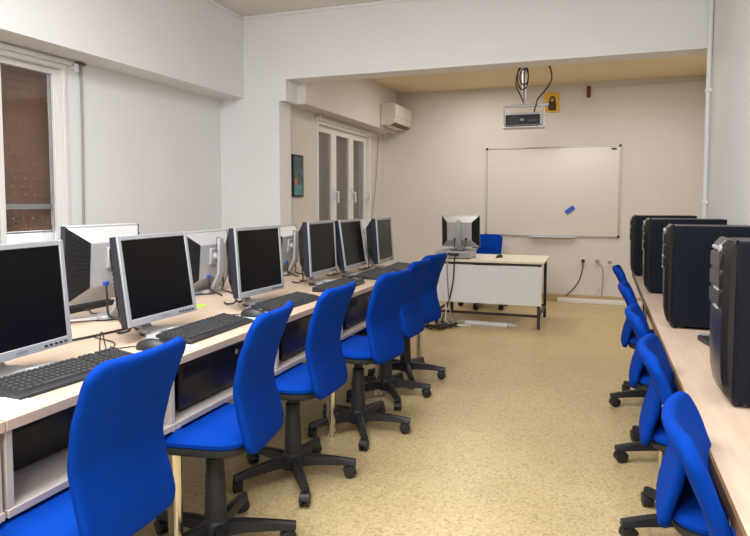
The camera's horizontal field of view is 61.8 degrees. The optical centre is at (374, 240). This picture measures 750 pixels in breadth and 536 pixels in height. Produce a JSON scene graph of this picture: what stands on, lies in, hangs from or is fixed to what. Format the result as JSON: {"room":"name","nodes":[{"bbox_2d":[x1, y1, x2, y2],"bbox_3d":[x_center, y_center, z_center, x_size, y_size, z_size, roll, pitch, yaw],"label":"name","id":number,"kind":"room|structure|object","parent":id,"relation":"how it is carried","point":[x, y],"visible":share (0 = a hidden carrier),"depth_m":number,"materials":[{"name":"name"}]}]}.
{"room":"computer lab","nodes":[
{"label":"computer lab","id":0,"kind":"room"},
{"bbox_2d":[0,42,383,264],"bbox_3d":[-2.100,-0.451,3.686,0.830,2.950,10.746,1,4,20],"label":"wall","id":1,"kind":"structure","parent":0,"point":[152,150],"depth_m":5.06,"materials":[{"name":"white paint"}]},
{"bbox_2d":[0,43,71,244],"bbox_3d":[-2.428,-0.507,3.436,0.220,1.295,1.820,1,4,20],"label":"window","id":2,"kind":"structure","parent":1,"relation":"in","point":[34,150],"depth_m":4.03,"materials":[{"name":"white plastic"}]},
{"bbox_2d":[70,63,78,71],"bbox_3d":[-2.031,-1.170,4.241,0.052,0.055,0.032,1,4,20],"label":"wall hook","id":3,"kind":"object","parent":1,"relation":"attached to","point":[75,66],"visible":1,"depth_m":4.23,"materials":[{"name":"white plastic"}]},
{"bbox_2d":[75,61,85,224],"bbox_3d":[-2.021,-0.581,4.338,0.030,1.288,0.080,1,4,20],"label":"strap","id":4,"kind":"object","parent":1,"relation":"attached to","point":[81,64],"visible":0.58,"depth_m":4.33,"materials":[{"name":"grey"}]},
{"bbox_2d":[0,0,243,99],"bbox_3d":[-2.647,-1.464,2.208,0.260,0.740,7.720,1,4,20],"label":"ceiling beam","id":5,"kind":"structure","parent":1,"relation":"attached to","point":[194,46],"depth_m":4.54,"materials":[{"name":"white paint"}]},
{"bbox_2d":[291,154,303,196],"bbox_3d":[-0.756,-0.637,6.141,0.025,0.410,0.220,1,4,20],"label":"framed picture","id":6,"kind":"object","parent":1,"relation":"attached to","point":[297,168],"visible":1,"depth_m":6.11,"materials":[{"name":"paper"}]},
{"bbox_2d":[294,156,302,194],"bbox_3d":[-0.747,-0.637,6.138,0.005,0.370,0.184,1,4,20],"label":"print","id":7,"kind":"object","parent":6,"relation":"attached to","point":[298,160],"depth_m":6.13,"materials":[{"name":"teal paper"}]},
{"bbox_2d":[205,0,413,19],"bbox_3d":[-0.710,-1.773,1.486,3.860,0.030,7.720,1,4,20],"label":"trim","id":8,"kind":"structure","parent":1,"relation":"attached to","point":[209,1],"depth_m":5.46,"materials":[{"name":"white paint"}]},
{"bbox_2d":[314,117,372,229],"bbox_3d":[-0.398,-0.724,7.343,0.220,1.230,1.680,1,4,20],"label":"window","id":9,"kind":"structure","parent":1,"relation":"in","point":[343,152],"depth_m":7.35,"materials":[{"name":"white plastic"}]},
{"bbox_2d":[290,78,397,133],"bbox_3d":[-0.358,-1.635,7.210,0.405,0.535,2.806,1,4,20],"label":"beam","id":10,"kind":"structure","parent":1,"relation":"attached to","point":[356,102],"depth_m":6.89,"materials":[{"name":"beige paint"}]},
{"bbox_2d":[372,133,379,217],"bbox_3d":[0.003,-0.803,8.226,0.030,1.235,0.320,1,4,20],"label":"strap","id":11,"kind":"object","parent":1,"relation":"attached to","point":[378,134],"visible":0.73,"depth_m":8.24,"materials":[{"name":"grey"}]},
{"bbox_2d":[133,301,681,535],"bbox_3d":[-0.022,1.129,3.034,5.450,0.120,11.146,1,4,20],"label":"floor","id":12,"kind":"structure","parent":0,"point":[520,433],"depth_m":3.23,"materials":[{"name":"stone"}]},
{"bbox_2d":[0,421,5,522],"bbox_3d":[-1.457,0.841,0.790,0.611,0.740,1.748,1,4,20],"label":"computer desk","id":13,"kind":"object","parent":12,"relation":"on","point":[2,423],"visible":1,"depth_m":1.49,"materials":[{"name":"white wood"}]},
{"bbox_2d":[0,421,4,433],"bbox_3d":[-1.458,0.486,0.768,0.607,0.028,1.748,1,4,20],"label":"countertop","id":14,"kind":"structure","parent":13,"relation":"on","point":[2,424],"depth_m":1.48,"materials":[{"name":"brown wood"}]},
{"bbox_2d":[0,512,5,522],"bbox_3d":[-1.403,0.706,0.762,0.475,0.020,1.744,1,4,20],"label":"shelf","id":15,"kind":"object","parent":13,"relation":"attached to","point":[2,514],"depth_m":1.49,"materials":[{"name":"white laminate"}]},
{"bbox_2d":[0,337,185,535],"bbox_3d":[-0.795,0.705,1.690,0.587,0.897,0.589,1,4,18],"label":"swivel chair","id":16,"kind":"object","parent":12,"relation":"on","point":[120,476],"visible":0.99,"depth_m":1.53,"materials":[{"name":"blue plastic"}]},
{"bbox_2d":[70,290,232,334],"bbox_3d":[-1.385,0.714,2.788,0.611,0.740,2.059,1,4,20],"label":"computer desk","id":17,"kind":"object","parent":12,"relation":"on","point":[77,327],"visible":0.08,"depth_m":2.73,"materials":[{"name":"beige laminate"}]},
{"bbox_2d":[69,299,113,313],"bbox_3d":[-1.396,0.315,2.944,0.287,0.036,0.450,1,4,20],"label":"keyboard","id":18,"kind":"object","parent":17,"relation":"on","point":[89,306],"visible":0.25,"depth_m":3.00,"materials":[{"name":"black plastic"}]},
{"bbox_2d":[59,223,138,323],"bbox_3d":[-1.176,0.136,2.752,0.308,0.418,0.400,2,4,24],"label":"monitor","id":19,"kind":"object","parent":17,"relation":"on","point":[89,277],"visible":0.53,"depth_m":2.64,"materials":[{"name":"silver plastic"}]},
{"bbox_2d":[65,228,90,301],"bbox_3d":[-1.230,0.106,2.591,0.110,0.321,0.021,-1,4,-18],"label":"vent","id":20,"kind":"object","parent":19,"relation":"attached to","point":[77,240],"depth_m":2.59,"materials":[{"name":"black plastic"}]},
{"bbox_2d":[186,229,231,295],"bbox_3d":[-0.941,0.118,3.521,0.308,0.355,0.400,1,4,22],"label":"monitor","id":21,"kind":"object","parent":17,"relation":"on","point":[207,248],"visible":0.77,"depth_m":3.47,"materials":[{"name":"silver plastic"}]},
{"bbox_2d":[187,237,200,283],"bbox_3d":[-0.990,0.120,3.360,0.110,0.321,0.021,-1,4,-20],"label":"vent","id":22,"kind":"object","parent":21,"relation":"attached to","point":[194,245],"depth_m":3.37,"materials":[{"name":"black plastic"}]},
{"bbox_2d":[0,292,341,535],"bbox_3d":[-0.808,0.727,2.580,0.611,0.740,2.059,1,4,20],"label":"computer desk","id":23,"kind":"object","parent":12,"relation":"on","point":[29,485],"visible":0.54,"depth_m":2.12,"materials":[{"name":"brown wood"}]},
{"bbox_2d":[0,397,48,419],"bbox_3d":[-0.941,0.421,1.561,0.140,0.002,0.190,1,4,17],"label":"paper sheet","id":24,"kind":"object","parent":23,"relation":"on","point":[9,407],"visible":1,"depth_m":1.59,"materials":[{"name":"white paper"}]},
{"bbox_2d":[0,240,71,377],"bbox_3d":[-1.105,0.205,1.856,0.308,0.395,0.400,1,4,16],"label":"monitor","id":25,"kind":"object","parent":23,"relation":"on","point":[34,302],"visible":0.86,"depth_m":1.90,"materials":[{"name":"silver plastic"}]},
{"bbox_2d":[12,405,75,471],"bbox_3d":[-1.111,0.536,1.912,0.407,0.172,0.424,1,4,20],"label":"desktop computer","id":26,"kind":"object","parent":23,"relation":"on","point":[36,440],"visible":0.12,"depth_m":1.78,"materials":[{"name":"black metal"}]},
{"bbox_2d":[0,347,133,399],"bbox_3d":[-0.963,0.382,1.896,0.287,0.036,0.450,2,4,24],"label":"keyboard","id":27,"kind":"object","parent":23,"relation":"on","point":[36,381],"visible":0.84,"depth_m":1.78,"materials":[{"name":"black plastic"}]},
{"bbox_2d":[72,326,137,340],"bbox_3d":[-1.012,0.348,2.626,0.081,0.009,0.802,1,4,18],"label":"loose cable","id":28,"kind":"object","parent":23,"relation":"on","point":[113,331],"visible":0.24,"depth_m":2.41,"materials":[{"name":"black plastic"}]},
{"bbox_2d":[94,331,115,349],"bbox_3d":[-0.974,0.340,2.267,0.063,0.078,0.283,-2,4,-27],"label":"loose cable","id":29,"kind":"object","parent":23,"relation":"on","point":[99,338],"visible":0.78,"depth_m":2.14,"materials":[{"name":"black plastic"}]},
{"bbox_2d":[110,337,165,349],"bbox_3d":[-0.834,0.359,2.212,0.216,0.039,0.062,1,4,8],"label":"mouse","id":30,"kind":"object","parent":23,"relation":"on","point":[144,344],"visible":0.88,"depth_m":2.19,"materials":[{"name":"black plastic"}]},
{"bbox_2d":[109,231,196,338],"bbox_3d":[-0.881,0.167,2.460,0.308,0.393,0.400,1,4,20],"label":"monitor","id":31,"kind":"object","parent":23,"relation":"on","point":[152,273],"visible":0.95,"depth_m":2.41,"materials":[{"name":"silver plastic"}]},
{"bbox_2d":[109,240,120,321],"bbox_3d":[-0.960,0.150,2.308,0.032,0.319,0.122,-2,4,-30],"label":"vent","id":32,"kind":"object","parent":31,"relation":"attached to","point":[115,245],"depth_m":2.26,"materials":[{"name":"black"}]},
{"bbox_2d":[0,292,319,431],"bbox_3d":[-0.810,0.372,2.558,0.607,0.028,2.059,1,4,20],"label":"countertop","id":33,"kind":"structure","parent":23,"relation":"on","point":[60,399],"depth_m":2.28,"materials":[{"name":"brown wood"}]},
{"bbox_2d":[185,345,199,348],"bbox_3d":[-0.666,0.378,2.231,0.070,0.002,0.060,0,4,0],"label":"paper slip","id":34,"kind":"object","parent":23,"relation":"on","point":[187,346],"visible":0.64,"depth_m":2.24,"materials":[{"name":"white paper"}]},
{"bbox_2d":[196,304,208,307],"bbox_3d":[-0.869,0.322,3.111,0.050,0.002,0.090,1,4,10],"label":"sticky note","id":35,"kind":"object","parent":23,"relation":"on","point":[198,305],"visible":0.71,"depth_m":3.12,"materials":[{"name":"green paper"}]},
{"bbox_2d":[156,313,253,343],"bbox_3d":[-0.730,0.342,2.533,0.287,0.036,0.450,1,4,19],"label":"keyboard","id":36,"kind":"object","parent":23,"relation":"on","point":[193,332],"visible":0.96,"depth_m":2.45,"materials":[{"name":"black plastic"}]},
{"bbox_2d":[174,341,243,410],"bbox_3d":[-0.798,0.502,2.452,0.407,0.172,0.424,1,4,20],"label":"desktop computer","id":37,"kind":"object","parent":23,"relation":"on","point":[199,378],"visible":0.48,"depth_m":2.33,"materials":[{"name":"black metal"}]},
{"bbox_2d":[224,225,283,309],"bbox_3d":[-0.619,0.123,3.139,0.308,0.396,0.400,2,4,23],"label":"monitor","id":38,"kind":"object","parent":23,"relation":"on","point":[254,254],"visible":0.93,"depth_m":3.07,"materials":[{"name":"silver metal"}]},
{"bbox_2d":[226,230,232,293],"bbox_3d":[-0.696,0.103,2.989,0.019,0.321,0.108,-2,4,-25],"label":"vent","id":39,"kind":"object","parent":38,"relation":"attached to","point":[229,241],"depth_m":2.96,"materials":[{"name":"black"}]},
{"bbox_2d":[251,291,319,311],"bbox_3d":[-0.497,0.300,3.185,0.287,0.036,0.450,1,4,22],"label":"keyboard","id":40,"kind":"object","parent":23,"relation":"on","point":[298,298],"visible":0.85,"depth_m":3.12,"materials":[{"name":"black plastic"}]},
{"bbox_2d":[279,313,312,359],"bbox_3d":[-0.542,0.458,3.145,0.407,0.172,0.424,1,4,20],"label":"desktop computer","id":41,"kind":"object","parent":23,"relation":"on","point":[293,339],"visible":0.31,"depth_m":2.99,"materials":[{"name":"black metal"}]},
{"bbox_3d":[-0.508,0.340,2.816,0.170,0.002,0.100,1,4,18],"label":"mouse pad","id":42,"kind":"object","parent":23,"relation":"on","visible":0},
{"bbox_2d":[231,307,264,316],"bbox_3d":[-0.599,0.317,2.834,0.216,0.039,0.062,1,4,12],"label":"mouse","id":43,"kind":"object","parent":42,"relation":"on","point":[247,312],"visible":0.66,"depth_m":2.80,"materials":[{"name":"black plastic"}]},
{"bbox_2d":[154,301,296,535],"bbox_3d":[-0.573,0.668,2.270,0.587,0.897,0.589,1,4,11],"label":"swivel chair","id":44,"kind":"object","parent":12,"relation":"on","point":[255,416],"visible":0.98,"depth_m":2.17,"materials":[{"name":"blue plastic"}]},
{"bbox_2d":[217,262,337,362],"bbox_3d":[-0.751,0.602,4.537,0.611,0.740,1.661,1,4,20],"label":"computer desk","id":45,"kind":"object","parent":12,"relation":"on","point":[298,266],"visible":0.04,"depth_m":4.27,"materials":[{"name":"beige wood"}]},
{"bbox_2d":[217,262,337,289],"bbox_3d":[-0.750,0.247,4.514,0.607,0.028,1.661,1,4,20],"label":"countertop","id":46,"kind":"structure","parent":45,"relation":"on","point":[298,267],"depth_m":4.27,"materials":[{"name":"brown wood"}]},
{"bbox_2d":[280,224,303,276],"bbox_3d":[-0.636,0.065,4.391,0.308,0.351,0.400,1,4,19],"label":"monitor","id":47,"kind":"object","parent":45,"relation":"on","point":[289,232],"visible":0.56,"depth_m":4.35,"materials":[{"name":"silver metal"}]},
{"bbox_2d":[232,281,356,506],"bbox_3d":[-0.368,0.630,2.868,0.587,0.897,0.589,1,4,20],"label":"swivel chair","id":48,"kind":"object","parent":12,"relation":"on","point":[325,371],"visible":0.98,"depth_m":2.75,"materials":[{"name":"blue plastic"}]},
{"bbox_2d":[270,265,422,394],"bbox_3d":[-0.175,0.616,4.330,0.611,0.740,1.661,1,4,20],"label":"computer desk","id":49,"kind":"object","parent":12,"relation":"on","point":[289,286],"visible":0.16,"depth_m":3.91,"materials":[{"name":"brown wood"}]},
{"bbox_2d":[292,220,336,284],"bbox_3d":[-0.381,0.070,3.967,0.308,0.396,0.400,1,4,20],"label":"monitor","id":50,"kind":"object","parent":49,"relation":"on","point":[317,239],"visible":0.96,"depth_m":3.89,"materials":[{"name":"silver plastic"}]},
{"bbox_2d":[298,223,305,275],"bbox_3d":[-0.447,0.050,3.813,0.016,0.322,0.105,-2,4,-27],"label":"vent","id":51,"kind":"object","parent":50,"relation":"attached to","point":[302,232],"depth_m":3.79,"materials":[{"name":"black"}]},
{"bbox_2d":[270,265,388,297],"bbox_3d":[-0.177,0.260,4.308,0.607,0.028,1.661,1,4,20],"label":"countertop","id":52,"kind":"structure","parent":49,"relation":"on","point":[289,287],"depth_m":3.87,"materials":[{"name":"brown wood"}]},
{"bbox_2d":[309,277,364,291],"bbox_3d":[-0.273,0.261,3.802,0.287,0.036,0.450,1,4,20],"label":"keyboard","id":53,"kind":"object","parent":49,"relation":"on","point":[322,287],"visible":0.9,"depth_m":3.73,"materials":[{"name":"black plastic"}]},
{"bbox_2d":[326,219,366,276],"bbox_3d":[-0.190,0.046,4.355,0.308,0.393,0.400,1,4,20],"label":"monitor","id":54,"kind":"object","parent":49,"relation":"on","point":[350,246],"visible":0.77,"depth_m":4.30,"materials":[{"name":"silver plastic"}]},
{"bbox_2d":[335,229,340,268],"bbox_3d":[-0.269,0.029,4.202,0.032,0.319,0.122,-2,4,-30],"label":"vent","id":55,"kind":"object","parent":54,"relation":"attached to","point":[338,231],"depth_m":4.16,"materials":[{"name":"black"}]},
{"bbox_2d":[341,319,365,339],"bbox_3d":[-0.121,0.480,4.302,0.475,0.020,1.657,1,4,20],"label":"shelf","id":56,"kind":"object","parent":49,"relation":"attached to","point":[351,330],"depth_m":3.66,"materials":[{"name":"white laminate"}]},
{"bbox_2d":[347,275,363,280],"bbox_3d":[-0.179,0.239,4.097,0.216,0.039,0.062,1,4,15],"label":"mouse","id":57,"kind":"object","parent":49,"relation":"on","point":[355,277],"visible":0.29,"depth_m":4.06,"materials":[{"name":"black plastic"}]},
{"bbox_2d":[343,291,370,328],"bbox_3d":[-0.284,0.412,3.858,0.407,0.172,0.424,1,4,20],"label":"desktop computer","id":58,"kind":"object","parent":49,"relation":"on","point":[356,312],"visible":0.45,"depth_m":3.76,"materials":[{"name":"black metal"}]},
{"bbox_2d":[358,217,393,269],"bbox_3d":[0.023,0.020,4.752,0.308,0.396,0.400,1,4,17],"label":"monitor","id":59,"kind":"object","parent":49,"relation":"on","point":[378,233],"visible":0.83,"depth_m":4.65,"materials":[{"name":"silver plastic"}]},
{"bbox_2d":[366,219,374,263],"bbox_3d":[-0.037,0.001,4.594,0.019,0.321,0.108,-2,4,-31],"label":"vent","id":60,"kind":"object","parent":59,"relation":"attached to","point":[370,229],"depth_m":4.57,"materials":[{"name":"black plastic"}]},
{"bbox_2d":[357,267,395,279],"bbox_3d":[-0.054,0.223,4.394,0.287,0.036,0.450,1,4,18],"label":"keyboard","id":61,"kind":"object","parent":49,"relation":"on","point":[372,274],"visible":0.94,"depth_m":4.28,"materials":[{"name":"black plastic"}]},
{"bbox_2d":[384,262,410,271],"bbox_3d":[0.129,0.195,4.825,0.287,0.036,0.450,1,4,16],"label":"keyboard","id":62,"kind":"object","parent":49,"relation":"on","point":[398,266],"visible":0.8,"depth_m":4.72,"materials":[{"name":"black plastic"}]},
{"bbox_2d":[308,269,411,450],"bbox_3d":[-0.081,0.593,3.454,0.587,0.897,0.589,2,4,30],"label":"swivel chair","id":63,"kind":"object","parent":12,"relation":"on","point":[383,342],"visible":0.97,"depth_m":3.33,"materials":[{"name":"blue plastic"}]},
{"bbox_2d":[346,258,430,410],"bbox_3d":[0.080,0.554,4.054,0.587,0.897,0.589,2,4,24],"label":"swivel chair","id":64,"kind":"object","parent":12,"relation":"on","point":[411,318],"visible":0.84,"depth_m":3.94,"materials":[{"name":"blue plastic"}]},
{"bbox_2d":[368,253,446,388],"bbox_3d":[0.229,0.526,4.499,0.587,0.897,0.589,2,4,32],"label":"swivel chair","id":65,"kind":"object","parent":12,"relation":"on","point":[429,302],"visible":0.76,"depth_m":4.40,"materials":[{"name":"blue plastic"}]},
{"bbox_2d":[425,321,457,329],"bbox_3d":[0.662,0.841,6.231,0.370,0.036,0.294,0,4,-3],"label":"cable tangle","id":66,"kind":"object","parent":12,"relation":"on","point":[444,325],"visible":0.94,"depth_m":6.21,"materials":[{"name":"black plastic"}]},
{"bbox_2d":[458,234,506,309],"bbox_3d":[1.272,0.358,7.440,0.589,0.857,0.587,1,4,18],"label":"swivel chair","id":67,"kind":"object","parent":12,"relation":"on","point":[489,243],"visible":0.34,"depth_m":7.58,"materials":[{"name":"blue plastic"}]},
{"bbox_2d":[465,320,507,326],"bbox_3d":[1.132,0.837,6.377,0.440,0.038,0.060,2,4,24],"label":"power strip","id":68,"kind":"object","parent":12,"relation":"on","point":[474,322],"visible":1,"depth_m":6.35,"materials":[{"name":"white plastic"}]},
{"bbox_2d":[456,320,516,326],"bbox_3d":[1.124,0.846,6.373,0.626,0.020,0.230,1,4,20],"label":"cable","id":69,"kind":"object","parent":12,"relation":"on","point":[510,325],"visible":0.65,"depth_m":6.34,"materials":[{"name":"white plastic"}]},
{"bbox_2d":[435,254,549,329],"bbox_3d":[1.222,0.504,6.643,1.155,0.668,0.780,1,4,20],"label":"desk","id":70,"kind":"object","parent":12,"relation":"on","point":[508,283],"visible":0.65,"depth_m":6.26,"materials":[{"name":"beige laminate"}]},
{"bbox_2d":[441,255,455,322],"bbox_3d":[0.738,0.504,6.343,0.113,0.707,0.242,2,4,33],"label":"hanging cable","id":71,"kind":"object","parent":70,"relation":"hanging from","point":[455,255],"visible":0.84,"depth_m":6.35,"materials":[{"name":"black plastic"}]},
{"bbox_2d":[439,277,466,326],"bbox_3d":[0.767,0.503,6.342,0.334,0.706,0.096,3,5,42],"label":"hanging cable","id":72,"kind":"object","parent":70,"relation":"hanging from","point":[439,277],"visible":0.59,"depth_m":6.37,"materials":[{"name":"white plastic"}]},
{"bbox_2d":[446,255,460,327],"bbox_3d":[0.777,0.506,6.328,0.074,0.708,0.250,-1,4,-21],"label":"hanging cable","id":73,"kind":"object","parent":70,"relation":"hanging from","point":[449,255],"visible":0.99,"depth_m":6.36,"materials":[{"name":"grey plastic"}]},
{"bbox_2d":[435,249,475,258],"bbox_3d":[0.852,0.135,6.590,0.360,0.075,0.367,1,4,20],"label":"desktop computer","id":74,"kind":"object","parent":70,"relation":"on","point":[467,254],"visible":0.74,"depth_m":6.43,"materials":[{"name":"silver metal"}]},
{"bbox_2d":[442,215,479,250],"bbox_3d":[0.895,-0.087,6.591,0.400,0.368,0.308,1,4,20],"label":"monitor","id":75,"kind":"object","parent":74,"relation":"on","point":[459,231],"visible":1,"depth_m":6.55,"materials":[{"name":"silver metal"}]},
{"bbox_2d":[442,216,446,245],"bbox_3d":[0.733,-0.105,6.634,0.021,0.321,0.110,-1,4,-22],"label":"vent","id":76,"kind":"object","parent":75,"relation":"attached to","point":[444,218],"depth_m":6.64,"materials":[{"name":"black"}]},
{"bbox_2d":[472,217,478,245],"bbox_3d":[1.048,-0.097,6.520,0.110,0.321,0.021,-2,4,-28],"label":"vent","id":77,"kind":"object","parent":75,"relation":"attached to","point":[475,220],"depth_m":6.52,"materials":[{"name":"black plastic"}]},
{"bbox_2d":[557,297,641,306],"bbox_3d":[3.035,0.751,7.580,1.600,0.055,0.059,1,4,20],"label":"duct","id":78,"kind":"object","parent":12,"relation":"on","point":[559,299],"depth_m":7.69,"materials":[{"name":"white plastic"}]},
{"bbox_2d":[609,265,654,407],"bbox_3d":[1.726,0.591,3.793,0.587,0.857,0.589,1,4,20],"label":"swivel chair","id":79,"kind":"object","parent":12,"relation":"on","point":[628,337],"visible":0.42,"depth_m":3.83,"materials":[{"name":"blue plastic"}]},
{"bbox_2d":[613,281,657,463],"bbox_3d":[1.442,0.643,2.972,0.587,0.857,0.589,1,4,21],"label":"swivel chair","id":80,"kind":"object","parent":12,"relation":"on","point":[639,375],"visible":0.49,"depth_m":3.01,"materials":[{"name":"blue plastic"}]},
{"bbox_2d":[618,304,673,535],"bbox_3d":[1.194,0.689,2.266,0.587,0.857,0.589,1,4,22],"label":"swivel chair","id":81,"kind":"object","parent":12,"relation":"on","point":[651,428],"visible":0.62,"depth_m":2.30,"materials":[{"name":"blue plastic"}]},
{"bbox_2d":[637,334,735,535],"bbox_3d":[1.003,0.725,1.698,0.587,0.857,0.589,2,4,24],"label":"swivel chair","id":82,"kind":"object","parent":12,"relation":"on","point":[676,501],"visible":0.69,"depth_m":1.66,"materials":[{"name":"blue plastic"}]},
{"bbox_2d":[632,272,749,535],"bbox_3d":[1.077,0.786,1.658,0.500,0.740,6.150,1,4,20],"label":"desk","id":83,"kind":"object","parent":12,"relation":"on","point":[727,425],"depth_m":1.57,"materials":[{"name":"brown wood"}]},
{"bbox_2d":[629,215,696,275],"bbox_3d":[1.994,0.031,4.369,0.414,0.422,0.202,1,4,21],"label":"computer","id":84,"kind":"object","parent":83,"relation":"on","point":[636,221],"visible":0.36,"depth_m":4.33,"materials":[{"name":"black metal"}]},
{"bbox_2d":[642,218,726,293],"bbox_3d":[1.734,0.084,3.545,0.414,0.422,0.202,1,4,21],"label":"computer","id":85,"kind":"object","parent":83,"relation":"on","point":[652,235],"visible":0.4,"depth_m":3.50,"materials":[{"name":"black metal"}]},
{"bbox_2d":[698,334,709,346],"bbox_3d":[1.303,0.366,2.239,0.220,0.024,0.205,1,4,8],"label":"adapter","id":86,"kind":"object","parent":83,"relation":"on","point":[704,338],"visible":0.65,"depth_m":2.30,"materials":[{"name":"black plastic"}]},
{"bbox_2d":[662,224,749,328],"bbox_3d":[1.403,0.145,2.574,0.414,0.422,0.202,2,4,23],"label":"computer","id":87,"kind":"object","parent":83,"relation":"on","point":[686,248],"visible":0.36,"depth_m":2.52,"materials":[{"name":"black metal"}]},
{"bbox_2d":[709,236,749,407],"bbox_3d":[1.091,0.208,1.600,0.414,0.422,0.202,1,4,20],"label":"computer","id":88,"kind":"object","parent":83,"relation":"on","point":[729,289],"visible":1,"depth_m":1.57,"materials":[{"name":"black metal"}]},
{"bbox_2d":[661,391,732,535],"bbox_3d":[0.805,0.762,1.111,0.587,0.857,0.589,2,4,25],"label":"swivel chair","id":89,"kind":"object","parent":12,"relation":"on","point":[684,427],"visible":0.91,"depth_m":1.09,"materials":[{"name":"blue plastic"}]},
{"bbox_2d":[213,0,706,93],"bbox_3d":[-0.022,-1.825,2.846,5.450,0.400,11.146,1,4,20],"label":"ceiling","id":90,"kind":"structure","parent":0,"point":[695,65],"depth_m":7.04,"materials":[{"name":"white paint"}]},
{"bbox_2d":[502,67,548,129],"bbox_3d":[1.566,-1.513,6.491,0.453,0.686,0.210,1,4,20],"label":"mount","id":91,"kind":"object","parent":90,"relation":"attached to","point":[524,72],"depth_m":6.45,"materials":[{"name":"grey metal"}]},
{"bbox_2d":[502,125,544,129],"bbox_3d":[1.548,-1.176,6.519,0.416,0.010,0.210,1,4,20],"label":"tray","id":92,"kind":"object","parent":91,"relation":"on","point":[543,126],"depth_m":6.47,"materials":[{"name":"grey metal"}]},
{"bbox_2d":[504,112,543,126],"bbox_3d":[1.553,-1.251,6.527,0.384,0.138,0.262,1,4,20],"label":"projector","id":93,"kind":"object","parent":91,"relation":"on","point":[529,118],"visible":0.84,"depth_m":6.41,"materials":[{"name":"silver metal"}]},
{"bbox_2d":[533,66,552,111],"bbox_3d":[1.708,-1.583,6.382,0.184,0.541,0.047,0,4,6],"label":"cable","id":94,"kind":"object","parent":90,"relation":"hanging from","point":[549,66],"visible":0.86,"depth_m":6.37,"materials":[{"name":"black plastic"}]},
{"bbox_2d":[220,0,708,232],"bbox_3d":[0.517,-0.557,5.349,4.160,2.950,0.220,1,4,20],"label":"wall","id":95,"kind":"structure","parent":0,"point":[416,37],"depth_m":5.29,"materials":[{"name":"white paint"}]},
{"bbox_2d":[383,75,705,297],"bbox_3d":[1.835,-0.655,8.069,5.250,2.800,0.180,1,4,20],"label":"wall","id":96,"kind":"structure","parent":0,"point":[434,168],"depth_m":7.82,"materials":[{"name":"beige paint"}]},
{"bbox_2d":[380,103,411,137],"bbox_3d":[0.281,-1.509,8.080,0.209,0.427,0.700,1,4,20],"label":"air conditioner","id":97,"kind":"object","parent":96,"relation":"attached to","point":[394,116],"visible":1,"depth_m":7.80,"materials":[{"name":"beige plastic"}]},
{"bbox_2d":[545,92,558,112],"bbox_3d":[2.190,-1.716,7.764,0.172,0.242,0.024,1,4,20],"label":"picture","id":98,"kind":"object","parent":96,"relation":"attached to","point":[552,98],"visible":0.88,"depth_m":7.75,"materials":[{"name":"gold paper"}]},
{"bbox_2d":[485,144,621,237],"bbox_3d":[2.187,-0.610,7.808,1.623,1.134,0.075,1,4,20],"label":"whiteboard","id":99,"kind":"object","parent":96,"relation":"attached to","point":[529,190],"visible":0.89,"depth_m":7.81,"materials":[{"name":"beige ceramic"}]},
{"bbox_2d":[529,236,575,237],"bbox_3d":[2.211,-0.050,7.825,0.570,0.014,0.055,1,4,20],"label":"tray","id":100,"kind":"object","parent":99,"relation":"on","point":[529,236],"depth_m":7.81,"materials":[{"name":"silver metal"}]},
{"bbox_2d":[565,205,574,213],"bbox_3d":[2.410,-0.384,7.752,0.124,0.113,0.020,1,4,20],"label":"eraser","id":101,"kind":"object","parent":99,"relation":"attached to","point":[571,208],"visible":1,"depth_m":7.74,"materials":[{"name":"blue"}]},
{"bbox_2d":[566,259,584,295],"bbox_3d":[2.482,0.456,7.774,0.223,0.468,0.047,1,4,20],"label":"plug","id":102,"kind":"object","parent":96,"relation":"attached to","point":[582,260],"visible":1,"depth_m":7.74,"materials":[{"name":"black"}]},
{"bbox_2d":[579,257,586,263],"bbox_3d":[2.573,0.247,7.757,0.084,0.084,0.012,1,4,20],"label":"wall socket","id":103,"kind":"object","parent":96,"relation":"attached to","point":[580,258],"visible":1,"depth_m":7.75,"materials":[{"name":"beige plastic"}]},
{"bbox_2d":[587,86,590,97],"bbox_3d":[2.592,-1.810,7.604,0.044,0.140,0.040,1,4,20],"label":"beacon","id":104,"kind":"object","parent":96,"relation":"attached to","point":[588,87],"visible":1,"depth_m":7.59,"materials":[{"name":"red"}]},
{"bbox_2d":[542,293,641,300],"bbox_3d":[1.985,0.705,7.998,3.980,0.095,0.014,1,4,20],"label":"baseboard","id":105,"kind":"structure","parent":96,"relation":"attached to","point":[549,297],"depth_m":7.79,"materials":[{"name":"stone"}]},
{"bbox_2d":[593,258,600,264],"bbox_3d":[2.728,0.248,7.701,0.084,0.084,0.012,1,4,20],"label":"wall socket","id":106,"kind":"object","parent":96,"relation":"attached to","point":[599,259],"visible":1,"depth_m":7.70,"materials":[{"name":"beige plastic"}]},
{"bbox_2d":[595,259,602,296],"bbox_3d":[2.744,0.454,7.679,0.100,0.456,0.047,1,4,20],"label":"plug","id":107,"kind":"object","parent":96,"relation":"attached to","point":[596,260],"visible":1,"depth_m":7.66,"materials":[{"name":"grey"}]},
{"bbox_2d":[606,259,612,265],"bbox_3d":[2.865,0.263,7.652,0.084,0.084,0.012,1,4,20],"label":"wall socket","id":108,"kind":"object","parent":96,"relation":"attached to","point":[609,262],"visible":0.95,"depth_m":7.65,"materials":[{"name":"beige plastic"}]},
{"bbox_2d":[591,80,705,88],"bbox_3d":[3.234,-1.845,7.384,1.305,0.032,0.010,1,4,20],"label":"cable","id":109,"kind":"object","parent":96,"relation":"attached to","point":[694,80],"visible":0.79,"depth_m":7.37,"materials":[{"name":"beige paint"}]},
{"bbox_2d":[707,0,749,224],"bbox_3d":[1.911,-0.358,2.240,0.620,2.950,10.746,1,4,20],"label":"wall","id":110,"kind":"structure","parent":0,"point":[728,199],"depth_m":3.79,"materials":[{"name":"white paint"}]},
{"bbox_2d":[701,0,713,218],"bbox_3d":[2.387,-0.873,4.503,0.042,2.210,0.044,1,4,20],"label":"conduit","id":111,"kind":"object","parent":110,"relation":"attached to","point":[708,90],"visible":0.94,"depth_m":4.49,"materials":[{"name":"white plastic"}]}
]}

